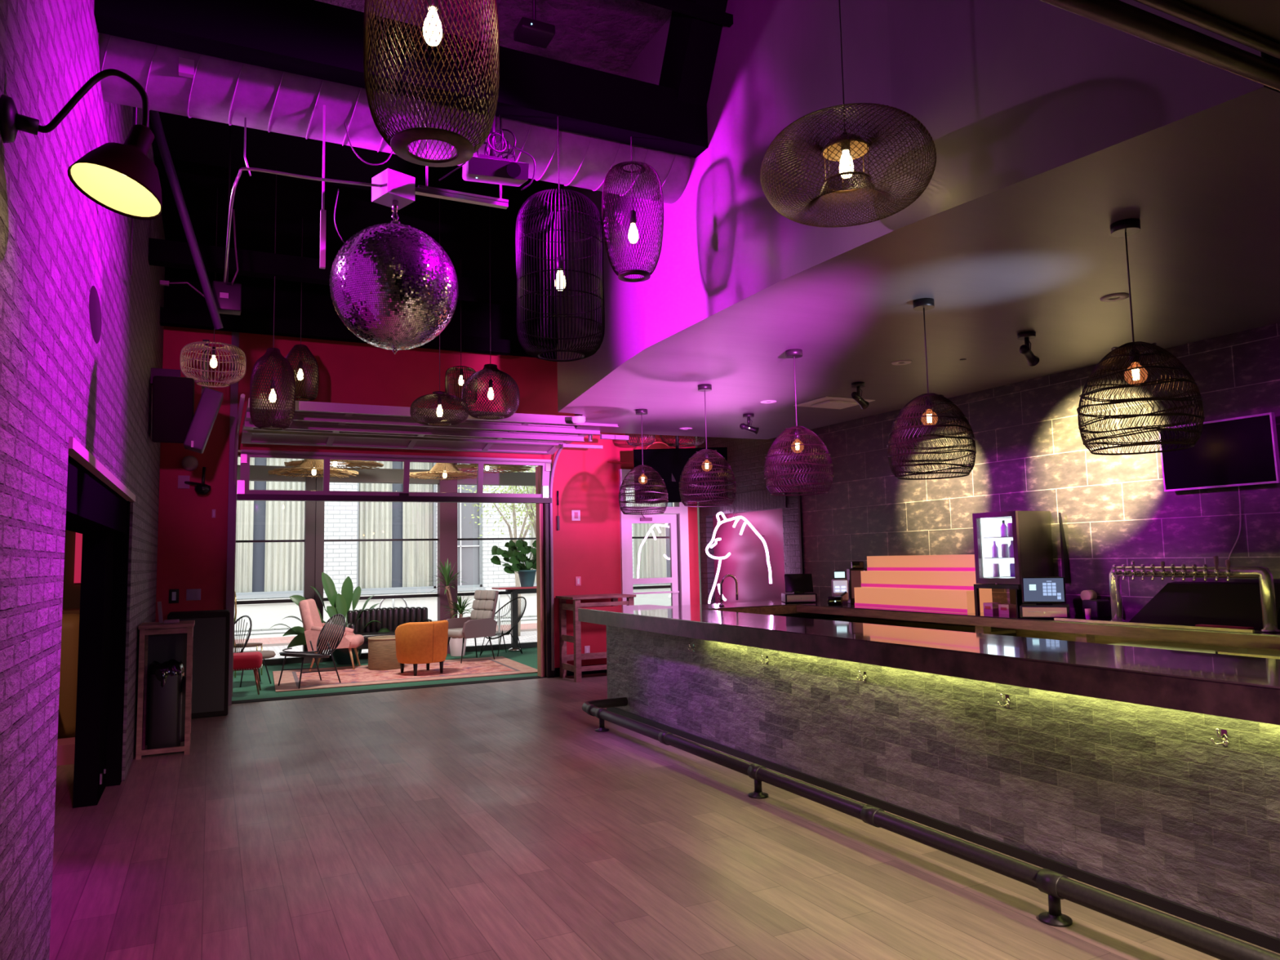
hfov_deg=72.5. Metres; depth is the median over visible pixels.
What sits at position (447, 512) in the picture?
trim
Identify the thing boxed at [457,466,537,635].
street tree
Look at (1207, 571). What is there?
tap
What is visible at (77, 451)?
trim
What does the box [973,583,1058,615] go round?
stand
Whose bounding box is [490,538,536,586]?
potted plant
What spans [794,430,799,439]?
socket
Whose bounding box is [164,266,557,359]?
wall
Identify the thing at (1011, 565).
drink can
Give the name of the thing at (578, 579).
wall outlet
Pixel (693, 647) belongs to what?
coat hook
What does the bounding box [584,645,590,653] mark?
wall outlet
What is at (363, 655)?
window
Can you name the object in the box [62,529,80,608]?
wall
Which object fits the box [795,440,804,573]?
trim
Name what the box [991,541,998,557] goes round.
drink bottle
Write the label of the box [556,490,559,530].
chain
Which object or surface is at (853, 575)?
coffee machine
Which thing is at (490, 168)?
projector
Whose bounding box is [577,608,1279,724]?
countertop
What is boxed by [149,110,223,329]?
diagonal brace
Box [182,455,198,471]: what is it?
security camera
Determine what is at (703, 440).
woven pendant
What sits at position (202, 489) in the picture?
security camera
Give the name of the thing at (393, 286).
ball
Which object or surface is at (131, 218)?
cable
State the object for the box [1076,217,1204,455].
dome pendant
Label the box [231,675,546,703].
trim
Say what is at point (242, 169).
conduit
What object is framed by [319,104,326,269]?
strap hanger
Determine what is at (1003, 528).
drink bottle
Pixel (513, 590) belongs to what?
table
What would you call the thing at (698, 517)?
wall
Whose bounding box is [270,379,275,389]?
socket
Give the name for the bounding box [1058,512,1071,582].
flap
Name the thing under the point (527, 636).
ground
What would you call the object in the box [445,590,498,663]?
tufted chair
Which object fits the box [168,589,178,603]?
wall outlet
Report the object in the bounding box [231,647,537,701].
floor
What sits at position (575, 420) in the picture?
smoke detector
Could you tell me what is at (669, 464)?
television
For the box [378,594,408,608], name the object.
bike rack
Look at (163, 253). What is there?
beam
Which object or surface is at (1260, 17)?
ceiling
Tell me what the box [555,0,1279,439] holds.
ceiling
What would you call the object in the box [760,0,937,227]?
pendant
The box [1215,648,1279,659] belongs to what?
bin
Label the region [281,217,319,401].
woven pendant
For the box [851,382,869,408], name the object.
ceiling spotlight
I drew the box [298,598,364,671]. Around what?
wingback chair
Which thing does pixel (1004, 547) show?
drink can
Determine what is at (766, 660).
coat hook
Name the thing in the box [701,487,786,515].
trim
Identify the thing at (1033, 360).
ceiling spotlight
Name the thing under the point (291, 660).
window
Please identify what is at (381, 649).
table
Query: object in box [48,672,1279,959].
floor
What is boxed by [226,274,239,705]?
trim
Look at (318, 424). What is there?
garage door
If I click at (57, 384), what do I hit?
wall
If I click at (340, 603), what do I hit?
potted plant
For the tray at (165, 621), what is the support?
on the cabinet
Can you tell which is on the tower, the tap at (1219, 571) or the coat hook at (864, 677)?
the tap at (1219, 571)
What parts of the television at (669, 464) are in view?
panel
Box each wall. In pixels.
[0,0,164,959]
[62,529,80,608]
[155,325,699,676]
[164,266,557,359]
[695,447,701,604]
[697,435,800,604]
[799,322,1279,617]
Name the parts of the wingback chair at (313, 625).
backrest, leg, arm, arm, leg, seat, leg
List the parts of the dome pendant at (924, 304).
cord, lamp shade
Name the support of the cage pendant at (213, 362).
hanging from the ceiling at (199, 148)
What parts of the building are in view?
dark glass, dark glass, pane, dark glass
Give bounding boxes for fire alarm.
[571,510,580,520]
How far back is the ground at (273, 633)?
21.87 m
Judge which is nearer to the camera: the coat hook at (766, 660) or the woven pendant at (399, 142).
the woven pendant at (399, 142)
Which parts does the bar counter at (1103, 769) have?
panel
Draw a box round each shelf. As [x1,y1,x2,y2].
[853,554,992,613]
[982,536,1013,558]
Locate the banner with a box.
[74,532,82,582]
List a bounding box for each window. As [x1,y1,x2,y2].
[234,480,305,665]
[235,457,304,592]
[322,482,438,661]
[358,460,432,588]
[457,536,671,652]
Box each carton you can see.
[982,602,1000,613]
[998,604,1016,613]
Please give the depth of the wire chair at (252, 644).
12.65 m
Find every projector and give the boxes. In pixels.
[438,103,535,190]
[513,0,555,48]
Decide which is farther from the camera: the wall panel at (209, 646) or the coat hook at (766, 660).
the wall panel at (209, 646)
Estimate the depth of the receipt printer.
6.93 m
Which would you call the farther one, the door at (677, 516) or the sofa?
the sofa
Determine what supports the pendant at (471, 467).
hanging from the ceiling
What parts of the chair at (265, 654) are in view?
leg, seat, leg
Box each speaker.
[150,368,194,443]
[183,339,223,453]
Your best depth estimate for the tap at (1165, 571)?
6.05 m
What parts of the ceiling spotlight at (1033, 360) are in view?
arm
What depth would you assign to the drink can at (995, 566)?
7.70 m
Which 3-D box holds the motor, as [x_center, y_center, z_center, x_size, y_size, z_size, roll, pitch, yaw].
[-1.371,-1.557,4.851,0.170,0.253,0.170,-6,-7,44]
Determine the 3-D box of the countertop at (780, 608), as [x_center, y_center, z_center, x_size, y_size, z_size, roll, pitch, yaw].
[1.270,1.929,9.843,2.115,1.050,0.780,1,-6,-26]
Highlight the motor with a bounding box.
[371,168,415,220]
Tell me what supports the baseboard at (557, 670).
attached to the wall at (192, 544)
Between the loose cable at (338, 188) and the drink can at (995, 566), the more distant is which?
the drink can at (995, 566)
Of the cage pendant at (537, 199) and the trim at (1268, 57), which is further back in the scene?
the cage pendant at (537, 199)
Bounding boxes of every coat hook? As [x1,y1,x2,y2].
[688,643,694,651]
[760,654,768,665]
[857,671,866,682]
[997,693,1009,707]
[1210,728,1229,746]
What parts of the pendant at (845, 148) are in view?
cord, bulb, lamp shade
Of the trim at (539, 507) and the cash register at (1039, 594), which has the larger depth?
the trim at (539, 507)
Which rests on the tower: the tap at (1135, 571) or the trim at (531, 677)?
the tap at (1135, 571)
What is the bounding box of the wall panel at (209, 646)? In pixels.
[179,617,226,713]
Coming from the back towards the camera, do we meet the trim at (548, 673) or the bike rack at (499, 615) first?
the bike rack at (499, 615)
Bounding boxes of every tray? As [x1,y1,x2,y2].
[163,618,179,623]
[1053,617,1262,632]
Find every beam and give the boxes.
[93,0,707,157]
[147,237,516,355]
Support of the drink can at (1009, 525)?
on the fridge
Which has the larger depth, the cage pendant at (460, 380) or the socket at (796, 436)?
the cage pendant at (460, 380)
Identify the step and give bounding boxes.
[56,737,75,765]
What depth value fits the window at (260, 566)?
21.95 m
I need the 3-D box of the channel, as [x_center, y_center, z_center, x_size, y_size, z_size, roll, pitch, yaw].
[-1.026,-1.881,5.027,0.540,0.560,0.045,1,-6,-26]
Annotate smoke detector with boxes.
[571,416,585,423]
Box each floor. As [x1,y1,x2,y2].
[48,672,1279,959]
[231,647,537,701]
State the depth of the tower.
5.82 m
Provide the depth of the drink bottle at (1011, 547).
7.57 m
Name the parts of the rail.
post, post, post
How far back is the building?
23.05 m
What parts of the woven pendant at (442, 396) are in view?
lamp shade, cord, bulb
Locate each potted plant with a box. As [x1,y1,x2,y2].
[268,572,391,664]
[424,558,472,656]
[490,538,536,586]
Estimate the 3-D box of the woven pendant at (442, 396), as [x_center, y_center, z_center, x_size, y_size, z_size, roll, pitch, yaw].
[-2.021,-1.758,8.802,0.573,2.416,0.573,3,-7,-39]
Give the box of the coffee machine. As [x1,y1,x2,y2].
[846,560,866,604]
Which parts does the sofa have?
arm, seat, backrest, arm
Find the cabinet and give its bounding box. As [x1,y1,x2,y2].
[135,620,195,759]
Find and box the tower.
[1108,555,1279,632]
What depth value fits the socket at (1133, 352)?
4.04 m
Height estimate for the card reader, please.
0.330 m
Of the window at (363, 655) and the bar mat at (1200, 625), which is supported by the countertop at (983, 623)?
the bar mat at (1200, 625)
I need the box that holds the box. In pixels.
[160,124,241,315]
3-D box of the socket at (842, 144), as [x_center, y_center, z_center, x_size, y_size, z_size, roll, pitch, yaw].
[0.921,-1.518,3.915,0.042,0.090,0.042,1,-6,-26]
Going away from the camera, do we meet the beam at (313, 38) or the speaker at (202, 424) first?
the beam at (313, 38)
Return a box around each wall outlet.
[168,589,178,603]
[575,576,581,586]
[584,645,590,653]
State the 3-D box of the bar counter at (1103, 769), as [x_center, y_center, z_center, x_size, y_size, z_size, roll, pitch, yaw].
[2.004,1.469,4.965,0.859,1.072,10.372,1,-6,-26]
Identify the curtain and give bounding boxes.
[528,465,536,582]
[632,488,674,578]
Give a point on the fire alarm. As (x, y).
(575, 514)
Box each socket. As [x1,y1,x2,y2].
[212,346,215,355]
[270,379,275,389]
[426,0,439,10]
[488,379,493,387]
[556,254,563,269]
[629,209,635,224]
[704,452,709,460]
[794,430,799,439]
[840,131,849,151]
[924,398,932,409]
[1128,347,1140,364]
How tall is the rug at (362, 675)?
0.012 m
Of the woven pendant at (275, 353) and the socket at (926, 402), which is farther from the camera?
the woven pendant at (275, 353)
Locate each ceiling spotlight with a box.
[739,413,759,435]
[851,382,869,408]
[1017,331,1039,366]
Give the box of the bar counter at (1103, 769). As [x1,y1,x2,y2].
[577,604,1279,953]
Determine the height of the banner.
0.800 m
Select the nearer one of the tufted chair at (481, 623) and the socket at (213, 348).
the socket at (213, 348)
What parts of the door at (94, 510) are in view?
pull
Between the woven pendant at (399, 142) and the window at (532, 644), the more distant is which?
the window at (532, 644)
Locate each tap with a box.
[1112,564,1120,579]
[1121,564,1130,580]
[1130,560,1139,580]
[1140,564,1149,580]
[1150,564,1159,580]
[1160,561,1169,580]
[1170,564,1180,581]
[1181,564,1191,581]
[1191,564,1201,581]
[1202,564,1212,581]
[1213,555,1223,581]
[1225,559,1235,581]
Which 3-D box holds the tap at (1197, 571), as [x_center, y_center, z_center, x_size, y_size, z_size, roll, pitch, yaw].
[3.741,0.623,5.868,0.078,0.113,0.032,1,-6,-26]
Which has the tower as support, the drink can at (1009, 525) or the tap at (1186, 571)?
the tap at (1186, 571)
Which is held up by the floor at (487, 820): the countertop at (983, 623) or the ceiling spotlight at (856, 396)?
the countertop at (983, 623)
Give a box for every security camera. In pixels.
[177,466,211,495]
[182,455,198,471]
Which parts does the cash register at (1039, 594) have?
drawer, cash drawer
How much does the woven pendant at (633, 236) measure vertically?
0.905 m
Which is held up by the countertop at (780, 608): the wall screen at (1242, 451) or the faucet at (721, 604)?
the faucet at (721, 604)
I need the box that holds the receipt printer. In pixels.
[1080,590,1110,617]
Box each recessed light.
[679,427,692,430]
[760,400,776,403]
[891,360,911,364]
[1100,293,1128,302]
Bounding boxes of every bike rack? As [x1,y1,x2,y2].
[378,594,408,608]
[494,590,511,644]
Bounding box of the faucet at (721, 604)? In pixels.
[717,573,737,606]
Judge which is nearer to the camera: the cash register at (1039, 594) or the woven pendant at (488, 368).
the cash register at (1039, 594)
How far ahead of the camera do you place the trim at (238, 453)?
11.81 m
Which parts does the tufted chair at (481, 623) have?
seat, arm, leg, leg, arm, backrest, leg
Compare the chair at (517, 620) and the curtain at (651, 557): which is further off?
the curtain at (651, 557)
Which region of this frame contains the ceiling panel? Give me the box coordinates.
[658,0,727,156]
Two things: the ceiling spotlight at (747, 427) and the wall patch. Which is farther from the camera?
the ceiling spotlight at (747, 427)
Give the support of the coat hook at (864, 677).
attached to the bar counter at (1103, 769)
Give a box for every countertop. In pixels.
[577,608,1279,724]
[667,600,843,618]
[796,601,1279,650]
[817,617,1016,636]
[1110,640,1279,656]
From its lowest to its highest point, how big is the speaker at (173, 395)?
0.726 m
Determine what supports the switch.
attached to the wall at (192, 544)
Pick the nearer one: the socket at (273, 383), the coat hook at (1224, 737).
the coat hook at (1224, 737)
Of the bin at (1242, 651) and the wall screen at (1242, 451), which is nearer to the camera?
the bin at (1242, 651)
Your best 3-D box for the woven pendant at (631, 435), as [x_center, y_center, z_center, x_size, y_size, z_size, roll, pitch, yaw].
[-0.015,-1.574,11.673,0.413,2.236,0.412,-2,-5,13]
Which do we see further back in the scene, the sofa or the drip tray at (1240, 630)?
the sofa
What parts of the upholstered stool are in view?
seat, leg, leg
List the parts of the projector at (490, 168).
panel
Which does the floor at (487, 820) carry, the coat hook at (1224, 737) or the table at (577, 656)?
the table at (577, 656)
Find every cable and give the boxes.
[130,217,133,275]
[244,117,251,176]
[333,188,344,243]
[343,122,393,165]
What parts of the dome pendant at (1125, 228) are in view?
cord, lamp shade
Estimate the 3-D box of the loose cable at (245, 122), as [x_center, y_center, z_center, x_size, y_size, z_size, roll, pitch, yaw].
[-2.124,-1.804,4.728,0.039,0.321,0.009,1,-6,-26]
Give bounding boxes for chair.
[233,592,262,677]
[233,615,275,687]
[277,613,346,688]
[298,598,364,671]
[395,620,448,675]
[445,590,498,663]
[480,596,526,656]
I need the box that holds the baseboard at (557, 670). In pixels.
[554,663,606,676]
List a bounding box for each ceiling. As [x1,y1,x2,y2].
[148,0,671,289]
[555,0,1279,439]
[1176,0,1279,43]
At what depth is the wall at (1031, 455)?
7.43 m
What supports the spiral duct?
attached to the wall at (57, 384)
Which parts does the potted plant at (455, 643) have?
stem, pot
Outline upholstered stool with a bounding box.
[233,651,262,694]
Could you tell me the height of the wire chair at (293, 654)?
0.906 m
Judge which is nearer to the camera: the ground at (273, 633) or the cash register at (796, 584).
the cash register at (796, 584)
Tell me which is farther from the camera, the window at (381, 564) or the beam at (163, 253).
the window at (381, 564)
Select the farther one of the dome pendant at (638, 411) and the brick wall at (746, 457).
the brick wall at (746, 457)
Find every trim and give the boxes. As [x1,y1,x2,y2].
[68,436,135,502]
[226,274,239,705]
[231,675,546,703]
[236,464,634,488]
[237,452,537,466]
[302,469,324,663]
[437,463,457,653]
[535,466,544,676]
[537,462,554,678]
[636,0,733,26]
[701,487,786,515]
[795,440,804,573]
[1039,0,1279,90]
[1266,53,1279,64]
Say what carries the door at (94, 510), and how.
in the wall at (57, 384)
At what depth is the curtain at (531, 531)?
24.99 m
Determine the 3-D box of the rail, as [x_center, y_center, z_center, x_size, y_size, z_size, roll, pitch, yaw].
[1.722,1.860,4.407,0.556,0.203,9.693,1,-6,-26]
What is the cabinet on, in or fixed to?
on the floor at (487, 820)
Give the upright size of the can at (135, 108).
1.284 m
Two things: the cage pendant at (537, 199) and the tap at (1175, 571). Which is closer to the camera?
the cage pendant at (537, 199)
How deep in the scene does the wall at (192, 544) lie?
11.30 m
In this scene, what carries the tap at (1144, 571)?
on the tower
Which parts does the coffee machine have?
panel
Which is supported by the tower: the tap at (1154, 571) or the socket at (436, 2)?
the tap at (1154, 571)
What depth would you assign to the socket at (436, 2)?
2.91 m
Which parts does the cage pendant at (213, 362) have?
lamp shade, bulb, cord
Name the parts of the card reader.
button panel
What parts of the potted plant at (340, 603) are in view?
stem, pot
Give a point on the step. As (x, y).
(65, 746)
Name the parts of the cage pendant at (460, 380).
cord, bulb, lamp shade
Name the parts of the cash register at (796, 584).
cash drawer, drawer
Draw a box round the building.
[234,457,674,632]
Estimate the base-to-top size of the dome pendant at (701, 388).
1.074 m
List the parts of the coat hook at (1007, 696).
plate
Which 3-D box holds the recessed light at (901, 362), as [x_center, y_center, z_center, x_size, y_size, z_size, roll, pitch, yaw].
[2.101,-0.943,7.012,0.160,0.005,0.160,1,-6,-26]
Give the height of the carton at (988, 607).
0.090 m
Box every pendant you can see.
[179,187,246,387]
[249,164,295,430]
[267,458,358,478]
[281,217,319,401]
[284,458,383,470]
[363,0,499,167]
[408,462,484,480]
[409,198,468,426]
[444,258,477,405]
[455,463,530,473]
[461,195,519,419]
[515,116,604,361]
[601,136,663,282]
[618,408,668,515]
[625,433,655,446]
[659,435,705,447]
[678,384,736,506]
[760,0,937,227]
[763,348,833,495]
[886,297,976,479]
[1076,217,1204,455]
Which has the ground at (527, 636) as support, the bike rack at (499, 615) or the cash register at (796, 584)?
the bike rack at (499, 615)
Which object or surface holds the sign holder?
on the cabinet
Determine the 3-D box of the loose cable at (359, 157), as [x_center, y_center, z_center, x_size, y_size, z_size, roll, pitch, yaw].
[-1.508,-1.876,4.891,0.290,0.237,0.030,0,-5,-18]
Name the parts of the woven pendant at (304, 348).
lamp shade, bulb, cord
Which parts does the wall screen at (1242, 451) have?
frame, power cord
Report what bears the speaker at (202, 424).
attached to the wall at (192, 544)
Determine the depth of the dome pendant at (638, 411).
8.86 m
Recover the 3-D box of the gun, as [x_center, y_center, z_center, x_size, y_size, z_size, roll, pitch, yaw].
[2.100,1.300,9.403,0.160,0.090,0.100,-2,-5,9]
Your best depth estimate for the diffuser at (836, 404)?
8.75 m
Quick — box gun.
[826,595,842,604]
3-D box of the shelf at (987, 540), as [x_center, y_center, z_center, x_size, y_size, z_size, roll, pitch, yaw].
[3.291,0.591,7.670,0.360,0.186,0.376,2,-6,-30]
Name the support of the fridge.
on the stand
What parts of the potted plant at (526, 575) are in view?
stem, pot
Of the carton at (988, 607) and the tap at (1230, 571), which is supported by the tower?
the tap at (1230, 571)
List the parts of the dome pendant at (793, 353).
cord, lamp shade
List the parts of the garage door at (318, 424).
hinge plate, pane, pane, pane, pane, pane, pane, pane, hinge plate, pane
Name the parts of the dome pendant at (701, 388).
cord, lamp shade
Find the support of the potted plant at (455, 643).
on the floor at (248, 690)
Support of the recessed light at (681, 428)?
in the ceiling at (1050, 126)
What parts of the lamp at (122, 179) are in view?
wall plate, lamp shade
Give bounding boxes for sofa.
[346,606,431,664]
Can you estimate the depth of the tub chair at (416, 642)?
12.29 m
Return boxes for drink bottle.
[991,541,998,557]
[1000,520,1008,537]
[1008,540,1013,557]
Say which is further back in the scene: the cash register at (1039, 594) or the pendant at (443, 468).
the pendant at (443, 468)
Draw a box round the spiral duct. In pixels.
[99,32,691,204]
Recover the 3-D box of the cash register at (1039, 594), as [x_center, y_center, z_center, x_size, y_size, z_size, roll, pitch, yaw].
[3.288,0.951,7.101,0.360,0.320,0.376,-4,-6,26]
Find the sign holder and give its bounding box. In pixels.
[157,601,163,622]
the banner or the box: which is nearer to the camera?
the box
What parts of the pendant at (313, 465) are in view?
bulb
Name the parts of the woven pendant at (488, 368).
cord, lamp shade, bulb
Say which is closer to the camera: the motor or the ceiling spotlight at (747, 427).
the motor
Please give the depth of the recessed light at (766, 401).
8.67 m
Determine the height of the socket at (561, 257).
0.090 m
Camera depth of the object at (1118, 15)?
2.47 m
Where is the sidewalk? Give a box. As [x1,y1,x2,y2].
[233,622,537,648]
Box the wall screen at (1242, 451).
[1158,412,1279,559]
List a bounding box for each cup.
[1084,608,1091,619]
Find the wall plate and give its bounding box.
[186,588,200,600]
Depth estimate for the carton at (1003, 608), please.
7.55 m
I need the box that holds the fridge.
[972,511,1053,585]
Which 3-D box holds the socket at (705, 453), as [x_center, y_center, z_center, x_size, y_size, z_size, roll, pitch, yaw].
[0.591,-0.212,7.741,0.042,0.070,0.042,-1,-5,1]
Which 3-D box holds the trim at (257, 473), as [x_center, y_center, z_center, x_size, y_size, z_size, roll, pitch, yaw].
[-4.413,-0.067,15.156,11.800,0.240,0.200,1,-6,-26]
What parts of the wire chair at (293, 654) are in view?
leg, leg, seat, frame, leg, backrest, leg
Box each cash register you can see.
[781,573,817,602]
[1019,577,1070,618]
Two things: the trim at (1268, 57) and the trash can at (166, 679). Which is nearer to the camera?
the trim at (1268, 57)
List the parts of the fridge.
door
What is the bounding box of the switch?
[211,509,215,517]
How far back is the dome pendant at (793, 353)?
6.39 m
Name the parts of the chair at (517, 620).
leg, leg, frame, leg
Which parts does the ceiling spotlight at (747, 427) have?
arm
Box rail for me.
[582,697,1279,959]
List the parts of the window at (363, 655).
pane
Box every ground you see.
[233,631,537,659]
[234,617,537,639]
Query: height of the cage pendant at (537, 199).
1.451 m
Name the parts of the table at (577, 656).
leg, rail, rail, rail, leg, rail, rail, rail, leg, leg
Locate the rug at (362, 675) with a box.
[272,656,537,692]
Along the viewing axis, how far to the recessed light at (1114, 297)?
5.31 m
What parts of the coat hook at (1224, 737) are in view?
plate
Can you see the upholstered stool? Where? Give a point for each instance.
(242, 660)
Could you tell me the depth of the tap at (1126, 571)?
6.31 m
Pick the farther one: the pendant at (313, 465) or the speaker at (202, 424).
the pendant at (313, 465)
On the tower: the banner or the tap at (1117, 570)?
the tap at (1117, 570)
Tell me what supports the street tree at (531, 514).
on the ground at (527, 636)
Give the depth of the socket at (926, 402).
5.24 m
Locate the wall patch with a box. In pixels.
[88,285,101,343]
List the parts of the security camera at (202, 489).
plate, arm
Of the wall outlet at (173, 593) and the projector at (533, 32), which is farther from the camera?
the wall outlet at (173, 593)
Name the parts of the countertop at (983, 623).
post, post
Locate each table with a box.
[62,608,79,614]
[368,635,400,670]
[491,586,536,651]
[555,593,635,682]
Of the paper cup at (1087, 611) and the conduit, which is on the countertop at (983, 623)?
the paper cup at (1087, 611)
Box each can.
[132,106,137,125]
[146,658,184,749]
[991,563,999,577]
[1000,543,1008,557]
[1007,522,1013,536]
[1009,563,1015,577]
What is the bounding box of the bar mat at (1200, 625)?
[1195,624,1253,629]
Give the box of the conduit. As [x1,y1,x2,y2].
[223,167,381,282]
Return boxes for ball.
[328,211,458,354]
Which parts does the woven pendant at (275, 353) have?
lamp shade, bulb, cord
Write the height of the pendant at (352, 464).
0.602 m
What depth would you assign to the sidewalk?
19.79 m
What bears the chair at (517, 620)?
on the floor at (248, 690)
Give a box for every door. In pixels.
[65,455,130,808]
[231,393,628,696]
[618,469,690,605]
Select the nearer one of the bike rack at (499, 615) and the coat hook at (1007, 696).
the coat hook at (1007, 696)
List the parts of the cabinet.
post, post, rail, panel, rail, post, post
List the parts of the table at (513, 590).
leg, rail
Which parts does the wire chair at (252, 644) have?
backrest, seat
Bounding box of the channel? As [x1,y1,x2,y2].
[415,98,508,208]
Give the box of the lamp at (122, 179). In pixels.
[0,68,162,219]
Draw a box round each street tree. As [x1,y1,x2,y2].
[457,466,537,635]
[470,466,536,537]
[494,486,535,528]
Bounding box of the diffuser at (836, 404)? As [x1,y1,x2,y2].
[811,400,857,408]
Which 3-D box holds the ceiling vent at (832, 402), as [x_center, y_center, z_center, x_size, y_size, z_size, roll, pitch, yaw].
[1.959,-0.767,8.816,0.600,0.029,0.540,1,-6,-26]
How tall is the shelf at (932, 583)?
0.515 m
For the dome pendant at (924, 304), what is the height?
1.074 m
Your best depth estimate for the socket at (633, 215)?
5.39 m
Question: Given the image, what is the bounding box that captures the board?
[167,609,230,718]
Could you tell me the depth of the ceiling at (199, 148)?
8.67 m
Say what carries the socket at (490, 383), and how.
attached to the woven pendant at (488, 368)
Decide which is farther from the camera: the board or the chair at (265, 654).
the chair at (265, 654)
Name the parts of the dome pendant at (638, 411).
cord, lamp shade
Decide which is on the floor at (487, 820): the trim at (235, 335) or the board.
the board
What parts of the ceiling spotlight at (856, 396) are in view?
arm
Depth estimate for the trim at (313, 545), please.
14.41 m
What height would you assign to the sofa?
0.860 m
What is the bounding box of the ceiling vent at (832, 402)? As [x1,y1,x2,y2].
[793,395,875,408]
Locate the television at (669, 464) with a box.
[608,435,728,502]
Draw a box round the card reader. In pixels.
[831,570,848,601]
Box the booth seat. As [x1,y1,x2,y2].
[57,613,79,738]
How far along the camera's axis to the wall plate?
10.09 m

